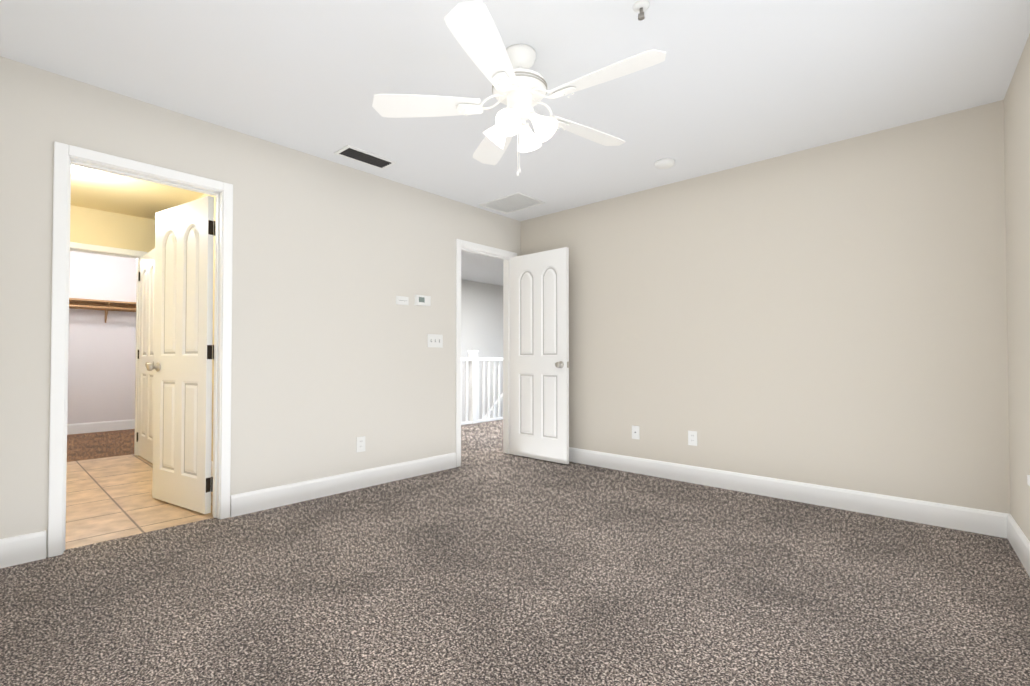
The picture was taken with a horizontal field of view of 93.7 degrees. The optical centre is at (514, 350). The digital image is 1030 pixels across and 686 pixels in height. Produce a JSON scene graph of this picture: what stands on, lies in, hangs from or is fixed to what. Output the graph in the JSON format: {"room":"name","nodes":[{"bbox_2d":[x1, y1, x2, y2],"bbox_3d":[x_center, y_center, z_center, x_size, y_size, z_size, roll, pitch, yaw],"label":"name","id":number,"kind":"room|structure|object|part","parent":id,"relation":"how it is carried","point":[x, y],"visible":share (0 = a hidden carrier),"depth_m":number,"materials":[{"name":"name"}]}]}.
{"room":"empty bedroom","nodes":[
{"label":"empty bedroom","id":0,"kind":"room"},
{"bbox_2d":[67,429,134,461],"bbox_3d":[-4.981,1.126,5.601,2.360,0.080,2.340,-1,-1,42],"label":"floor","id":1,"kind":"structure","parent":0,"point":[93,445],"depth_m":5.55,"materials":[{"name":"brown carpet"}]},
{"bbox_2d":[67,419,134,434],"bbox_3d":[-5.763,1.030,6.307,0.015,0.135,2.040,-1,-1,42],"label":"baseboard","id":2,"kind":"structure","parent":1,"relation":"on","point":[81,428],"depth_m":6.49,"materials":[{"name":"white wood"}]},
{"bbox_2d":[67,251,136,423],"bbox_3d":[-4.106,-0.146,4.833,0.004,2.440,2.040,-1,-1,42],"label":"wall","id":3,"kind":"structure","parent":0,"point":[101,367],"depth_m":4.80,"materials":[{"name":"white paint"}]},
{"bbox_2d":[69,298,135,322],"bbox_3d":[-5.653,-0.514,6.233,0.309,0.280,2.098,-1,-1,42],"label":"shelf","id":4,"kind":"object","parent":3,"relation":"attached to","point":[91,304],"visible":0.31,"depth_m":6.42,"materials":[{"name":"brown wood"}]},
{"bbox_2d":[70,205,155,252],"bbox_3d":[-4.133,-0.148,4.710,0.120,2.440,2.560,-1,-1,42],"label":"wall","id":5,"kind":"structure","parent":0,"point":[103,228],"depth_m":4.79,"materials":[{"name":"beige paint"}]},
{"bbox_2d":[70,242,146,455],"bbox_3d":[-4.133,0.027,4.707,0.152,2.090,0.840,-1,-1,42],"label":"door frame","id":6,"kind":"structure","parent":5,"relation":"attached to","point":[102,250],"depth_m":4.93,"materials":[{"name":"white wood"}]},
{"bbox_2d":[136,248,154,463],"bbox_3d":[-3.562,0.052,4.704,0.717,2.015,0.169,-1,-1,42],"label":"closet door","id":7,"kind":"structure","parent":5,"relation":"in","point":[146,354],"depth_m":4.71,"materials":[{"name":"white wood"}]},
{"bbox_2d":[65,454,213,549],"bbox_3d":[-3.340,1.093,3.524,2.860,0.080,1.890,-1,-1,42],"label":"floor","id":8,"kind":"structure","parent":0,"point":[109,498],"depth_m":3.28,"materials":[{"name":"beige tile"}]},
{"bbox_2d":[198,194,215,460],"bbox_3d":[-2.665,-0.156,4.248,2.680,2.440,0.120,-1,-1,42],"label":"wall","id":9,"kind":"structure","parent":0,"point":[203,195],"depth_m":4.04,"materials":[{"name":"beige paint"}]},
{"bbox_2d":[211,461,212,476],"bbox_3d":[-2.715,0.996,4.174,2.680,0.135,0.030,-1,-1,42],"label":"baseboard","id":10,"kind":"structure","parent":9,"relation":"attached to","point":[211,468],"depth_m":3.91,"materials":[{"name":"white wood"}]},
{"bbox_2d":[0,56,520,556],"bbox_3d":[-1.401,-0.167,3.560,0.120,2.440,4.470,-1,-1,42],"label":"wall","id":11,"kind":"structure","parent":0,"point":[334,356],"depth_m":3.27,"materials":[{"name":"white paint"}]},
{"bbox_2d":[0,530,45,568],"bbox_3d":[-2.540,0.964,2.175,0.015,0.135,0.614,-1,-1,42],"label":"baseboard","id":12,"kind":"structure","parent":11,"relation":"attached to","point":[22,549],"depth_m":2.34,"materials":[{"name":"white wood"}]},
{"bbox_2d":[47,141,232,557],"bbox_3d":[-2.107,-0.004,2.774,0.152,2.090,0.820,-1,-1,42],"label":"door frame","id":13,"kind":"structure","parent":11,"relation":"attached to","point":[66,156],"depth_m":2.59,"materials":[{"name":"white wood"}]},
{"bbox_2d":[146,196,214,513],"bbox_3d":[-2.240,0.029,3.248,0.717,2.015,0.169,-1,-1,31],"label":"bathroom door","id":14,"kind":"structure","parent":11,"relation":"in","point":[182,365],"depth_m":3.21,"materials":[{"name":"white painted wood"},{"name":"nickel"}]},
{"bbox_2d":[230,452,455,516],"bbox_3d":[-1.159,0.988,3.708,0.015,0.135,1.848,-1,-1,42],"label":"baseboard","id":15,"kind":"structure","parent":11,"relation":"attached to","point":[267,498],"depth_m":3.52,"materials":[{"name":"white wood"}]},
{"bbox_2d":[356,436,364,451],"bbox_3d":[-1.179,0.721,3.696,0.008,0.115,0.072,-1,-1,42],"label":"electrical outlet","id":16,"kind":"object","parent":11,"relation":"attached to","point":[360,444],"visible":1,"depth_m":3.69,"materials":[{"name":"white plastic"}]},
{"bbox_2d":[396,296,408,304],"bbox_3d":[-0.929,-0.410,3.987,0.014,0.070,0.120,-1,-1,42],"label":"panel","id":17,"kind":"object","parent":11,"relation":"attached to","point":[402,300],"visible":1,"depth_m":3.98,"materials":[{"name":"white plastic"}]},
{"bbox_2d":[415,294,430,305],"bbox_3d":[-0.789,-0.425,4.140,0.018,0.090,0.160,-1,-1,42],"label":"thermostat","id":18,"kind":"object","parent":11,"relation":"attached to","point":[421,300],"visible":0.98,"depth_m":4.13,"materials":[{"name":"white plastic"}]},
{"bbox_2d":[427,334,442,347],"bbox_3d":[-0.697,-0.081,4.237,0.018,0.115,0.165,-1,-1,42],"label":"switch plate","id":19,"kind":"object","parent":11,"relation":"attached to","point":[434,340],"visible":1,"depth_m":4.23,"materials":[{"name":"white plastic"}]},
{"bbox_2d":[456,239,516,466],"bbox_3d":[-0.310,0.028,4.769,0.152,2.090,0.830,-1,-1,42],"label":"door frame","id":20,"kind":"structure","parent":11,"relation":"attached to","point":[480,249],"depth_m":4.96,"materials":[{"name":"white wood"}]},
{"bbox_2d":[511,247,568,463],"bbox_3d":[0.228,0.052,4.731,0.717,2.015,0.169,-1,-1,43],"label":"hall door","id":21,"kind":"structure","parent":11,"relation":"in","point":[540,355],"depth_m":4.69,"materials":[{"name":"white painted wood"},{"name":"nickel"}]},
{"bbox_2d":[461,279,502,421],"bbox_3d":[-0.942,0.690,7.097,0.010,4.040,6.680,-1,-1,42],"label":"wall","id":22,"kind":"structure","parent":0,"point":[482,318],"depth_m":7.58,"materials":[{"name":"white paint"}]},
{"bbox_2d":[0,419,1029,685],"bbox_3d":[0.724,1.106,4.352,6.150,0.080,8.520,-1,-1,42],"label":"floor","id":23,"kind":"structure","parent":0,"point":[509,570],"depth_m":2.03,"materials":[{"name":"grey carpet"}]},
{"bbox_2d":[461,350,502,424],"bbox_3d":[-0.433,0.563,7.597,0.117,1.107,5.257,-1,-1,42],"label":"stair railing","id":24,"kind":"object","parent":23,"relation":"on","point":[472,360],"visible":0.1,"depth_m":7.33,"materials":[{"name":"white wood"}]},
{"bbox_2d":[0,0,1029,285],"bbox_3d":[0.267,-1.396,4.871,7.470,0.060,8.660,-1,-1,42],"label":"ceiling","id":25,"kind":"structure","parent":0,"point":[727,84],"depth_m":2.46,"materials":[{"name":"white paint"}]},
{"bbox_2d":[334,145,396,169],"bbox_3d":[-1.073,-1.383,3.480,0.190,0.010,0.390,-1,-1,42],"label":"ceiling vent","id":26,"kind":"object","parent":25,"relation":"in","point":[363,156],"visible":0.98,"depth_m":3.46,"materials":[{"name":"black plastic"}]},
{"bbox_2d":[479,192,544,213],"bbox_3d":[-0.030,-1.367,4.519,0.500,0.008,0.370,-1,-1,42],"label":"ceiling vent","id":27,"kind":"object","parent":25,"relation":"in","point":[518,201],"visible":1,"depth_m":4.51,"materials":[{"name":"white plastic"}]},
{"bbox_2d":[372,0,665,175],"bbox_3d":[0.066,-1.113,2.285,1.313,0.588,1.326,-1,-1,42],"label":"fan","id":28,"kind":"object","parent":25,"relation":"hanging from","point":[519,89],"visible":1,"depth_m":2.23,"materials":[{"name":"white plastic"}]},
{"bbox_3d":[0.022,-1.261,2.296,0.263,0.292,0.263,-1,-1,42],"label":"motor","id":29,"kind":"part","parent":28,"relation":"part of","materials":[{"name":"white metal"}]},
{"bbox_2d":[633,0,649,20],"bbox_3d":[0.518,-1.386,1.980,0.068,0.052,0.068,-1,-1,42],"label":"sprinkler","id":30,"kind":"object","parent":25,"relation":"attached to","point":[641,6],"visible":1,"depth_m":1.97,"materials":[{"name":"white metal"}]},
{"bbox_2d":[655,158,674,168],"bbox_3d":[1.105,-1.370,3.563,0.144,0.033,0.144,-1,-1,42],"label":"smoke detector","id":31,"kind":"object","parent":25,"relation":"attached to","point":[665,163],"visible":1,"depth_m":3.53,"materials":[{"name":"white plastic"}]},
{"bbox_2d":[521,100,1009,513],"bbox_3d":[1.586,-0.163,3.798,4.000,2.440,0.120,-1,-1,42],"label":"wall","id":32,"kind":"structure","parent":0,"point":[834,314],"depth_m":3.30,"materials":[{"name":"beige paint"}]},
{"bbox_2d":[632,425,639,438],"bbox_3d":[1.043,0.713,4.182,0.072,0.115,0.014,-1,-1,42],"label":"outlet","id":33,"kind":"object","parent":32,"relation":"attached to","point":[635,432],"visible":1,"depth_m":4.18,"materials":[{"name":"white plastic"}]},
{"bbox_2d":[688,431,696,445],"bbox_3d":[1.417,0.703,3.850,0.072,0.115,0.008,-1,-1,42],"label":"duplex electrical outlet","id":34,"kind":"object","parent":32,"relation":"attached to","point":[692,437],"visible":1,"depth_m":3.85,"materials":[{"name":"white plastic"}]},
{"bbox_2d":[569,447,1008,537],"bbox_3d":[1.387,0.991,3.857,3.600,0.135,0.030,-1,-1,42],"label":"baseboard","id":35,"kind":"structure","parent":32,"relation":"attached to","point":[992,523],"depth_m":3.27,"materials":[{"name":"white wood"}]},
{"bbox_2d":[1004,34,1029,540],"bbox_3d":[1.394,-0.209,0.914,0.120,2.440,4.437,-1,-1,39],"label":"wall","id":36,"kind":"structure","parent":0,"point":[1017,145],"depth_m":2.41,"materials":[{"name":"beige paint"}]},
{"bbox_2d":[1007,514,1029,576],"bbox_3d":[1.341,0.944,0.938,0.015,0.135,4.437,-1,-1,39],"label":"baseboard","id":37,"kind":"structure","parent":36,"relation":"attached to","point":[1018,540],"depth_m":2.40,"materials":[{"name":"white wood"}]},
{"bbox_2d":[1027,475,1029,485],"bbox_3d":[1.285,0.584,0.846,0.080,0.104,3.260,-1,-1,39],"label":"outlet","id":38,"kind":"structure","parent":36,"relation":"attached to","point":[1028,479],"depth_m":2.12,"materials":[{"name":"white plastic"}]}
]}

